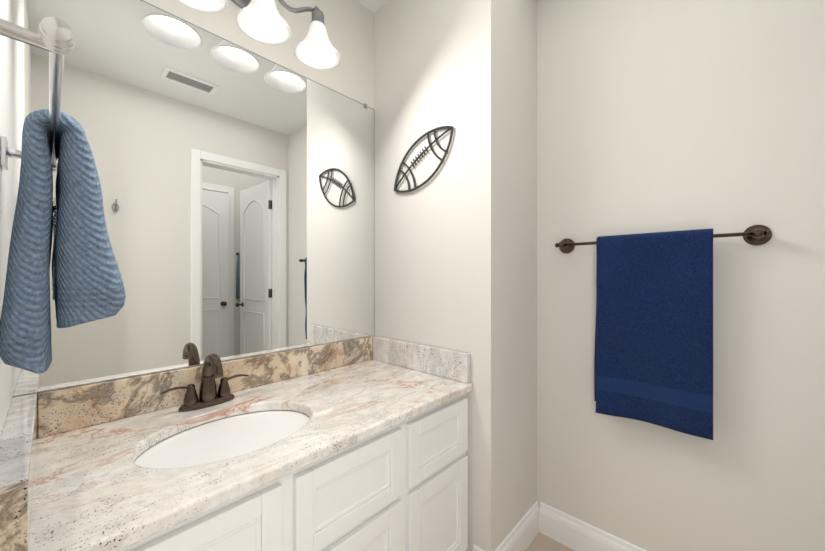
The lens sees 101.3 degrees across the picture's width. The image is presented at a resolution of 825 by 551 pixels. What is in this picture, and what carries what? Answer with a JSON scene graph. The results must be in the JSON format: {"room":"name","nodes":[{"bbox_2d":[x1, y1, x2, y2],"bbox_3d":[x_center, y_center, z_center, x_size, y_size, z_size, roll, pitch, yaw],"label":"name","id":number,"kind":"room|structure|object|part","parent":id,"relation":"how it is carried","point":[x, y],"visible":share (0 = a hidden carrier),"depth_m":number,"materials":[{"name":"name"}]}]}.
{"room":"bathroom","nodes":[
{"label":"bathroom","id":0,"kind":"room"},
{"bbox_2d":[12,0,373,436],"bbox_3d":[-0.744,-0.085,1.394,0.120,2.740,1.427,0,0,43],"label":"wall","id":1,"kind":"structure","parent":0,"point":[349,25],"depth_m":1.65,"materials":[{"name":"paint"}]},
{"bbox_2d":[37,336,372,438],"bbox_3d":[-0.640,0.394,1.398,0.023,0.124,1.219,0,0,43],"label":"backsplash","id":2,"kind":"structure","parent":1,"relation":"attached to","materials":[{"name":"beige stone"}]},
{"bbox_2d":[141,0,373,109],"bbox_3d":[-0.655,-0.297,1.393,0.007,1.255,1.300,0,0,43],"label":"mirror edge","id":3,"kind":"object","parent":1,"relation":"attached to","point":[365,105],"visible":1,"depth_m":1.38,"materials":[{"name":"grey metal"}]},
{"bbox_2d":[13,0,373,395],"bbox_3d":[-0.656,-0.292,1.394,0.004,1.245,1.298,0,0,43],"label":"mirror glass","id":4,"kind":"object","parent":3,"relation":"attached to","point":[237,184],"visible":0.75,"depth_m":1.25,"materials":[{"name":"white"}]},
{"bbox_2d":[177,0,340,69],"bbox_3d":[-0.580,-1.071,1.300,0.246,0.267,0.652,0,0,43],"label":"sconce","id":5,"kind":"object","parent":1,"relation":"attached to","point":[263,21],"visible":1,"depth_m":1.35,"materials":[{"name":"white glass"}]},
{"bbox_3d":[-0.717,-1.005,1.114,0.194,0.134,0.194,0,0,43],"label":"lamp shade","id":6,"kind":"part","parent":5,"relation":"part of","materials":[{"name":"white glass"}]},
{"bbox_3d":[-0.562,-1.005,1.281,0.194,0.134,0.194,0,0,43],"label":"lamp shade","id":7,"kind":"part","parent":5,"relation":"part of","materials":[{"name":"white glass"}]},
{"bbox_3d":[-0.562,-1.020,1.281,0.060,0.105,0.060,0,0,43],"label":"bulb","id":8,"kind":"part","parent":5,"relation":"part of","materials":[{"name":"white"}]},
{"bbox_3d":[-0.405,-1.005,1.449,0.194,0.134,0.194,0,0,43],"label":"lamp shade","id":9,"kind":"part","parent":5,"relation":"part of","materials":[{"name":"white glass"}]},
{"bbox_3d":[-0.405,-1.020,1.449,0.060,0.105,0.060,0,0,43],"label":"bulb","id":10,"kind":"part","parent":5,"relation":"part of","materials":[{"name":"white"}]},
{"bbox_2d":[357,0,389,12],"bbox_3d":[0.720,-1.485,0.655,3.270,0.060,4.140,0,0,43],"label":"ceiling","id":11,"kind":"structure","parent":0,"point":[373,6],"depth_m":1.81,"materials":[{"name":"white paint"}]},
{"bbox_2d":[374,0,536,550],"bbox_3d":[0.207,-0.085,1.880,0.849,2.740,0.580,0,0,43],"label":"wall","id":12,"kind":"structure","parent":0,"point":[455,252],"depth_m":1.54,"materials":[{"name":"white paint"}]},
{"bbox_2d":[394,126,453,192],"bbox_3d":[0.044,-0.547,1.622,0.377,0.267,0.018,0,0,43],"label":"wall decoration","id":13,"kind":"object","parent":12,"relation":"attached to","point":[434,130],"visible":0.98,"depth_m":1.61,"materials":[{"name":"black metal"}]},
{"bbox_2d":[495,501,539,550],"bbox_3d":[0.461,1.212,1.531,0.033,0.145,0.449,0,0,43],"label":"baseboard","id":14,"kind":"structure","parent":12,"relation":"attached to","point":[521,536],"depth_m":1.58,"materials":[{"name":"white wood"}]},
{"bbox_2d":[526,532,573,550],"bbox_3d":[0.720,1.315,0.655,3.270,0.060,4.140,0,0,43],"label":"floor","id":15,"kind":"structure","parent":0,"point":[541,542],"depth_m":1.61,"materials":[{"name":"tile"}]},
{"bbox_2d":[0,392,468,550],"bbox_3d":[-0.427,0.888,1.181,0.630,0.792,1.304,0,0,43],"label":"bathroom vanity","id":16,"kind":"object","parent":15,"relation":"on","point":[359,444],"depth_m":1.04,"materials":[{"name":"white wood"}]},
{"bbox_2d":[0,356,471,550],"bbox_3d":[-0.422,0.474,1.176,0.644,0.035,1.304,0,0,43],"label":"countertop","id":17,"kind":"structure","parent":16,"relation":"on","point":[79,488],"depth_m":0.83,"materials":[{"name":"beige stone"}]},
{"bbox_2d":[160,353,251,411],"bbox_3d":[-0.689,0.362,1.165,0.157,0.188,0.275,0,0,43],"label":"faucet","id":18,"kind":"object","parent":17,"relation":"on","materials":[{"name":"brown metal"}]},
{"bbox_2d":[124,396,323,487],"bbox_3d":[-0.537,0.574,1.017,0.405,0.189,0.538,0,0,43],"label":"sink","id":19,"kind":"object","parent":17,"relation":"in","point":[171,452],"depth_m":1.02,"materials":[{"name":"white ceramic"}]},
{"bbox_2d":[537,0,824,550],"bbox_3d":[1.150,-0.085,1.316,1.301,2.740,0.120,0,0,43],"label":"wall","id":20,"kind":"structure","parent":0,"point":[653,116],"depth_m":1.29,"materials":[{"name":"white paint"}]},
{"bbox_2d":[537,501,646,550],"bbox_3d":[1.054,1.212,1.313,1.165,0.145,0.016,0,0,43],"label":"baseboard","id":21,"kind":"structure","parent":20,"relation":"attached to","point":[569,531],"depth_m":1.58,"materials":[{"name":"white wood"}]},
{"bbox_2d":[555,225,771,439],"bbox_3d":[0.934,0.204,1.358,0.709,0.762,0.111,0,0,43],"label":"rail","id":22,"kind":"object","parent":20,"relation":"attached to","point":[653,359],"visible":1,"depth_m":1.30,"materials":[{"name":"blue fabric"}]},
{"bbox_2d":[594,228,713,439],"bbox_3d":[0.928,0.208,1.335,0.388,0.754,0.067,0,0,43],"label":"towel","id":23,"kind":"object","parent":22,"relation":"hanging from","point":[653,357],"depth_m":1.30,"materials":[{"name":"blue fabric"}]},
{"bbox_3d":[-0.402,-0.085,0.183,2.030,2.740,0.120,0,0,43],"label":"wall","id":24,"kind":"structure","parent":0,"visible":0},
{"bbox_2d":[0,0,12,435],"bbox_3d":[-0.872,-0.562,0.711,0.618,1.781,0.012,0,0,43],"label":"trim","id":25,"kind":"structure","parent":24,"relation":"attached to","point":[6,176],"depth_m":0.77,"materials":[{"name":"white"}]},
{"bbox_2d":[0,17,125,373],"bbox_3d":[-0.597,-0.063,0.580,0.653,0.459,0.171,0,0,43],"label":"towel rail","id":26,"kind":"object","parent":24,"relation":"attached to","point":[88,284],"visible":1,"depth_m":0.58,"materials":[{"name":"silver"}]}
]}

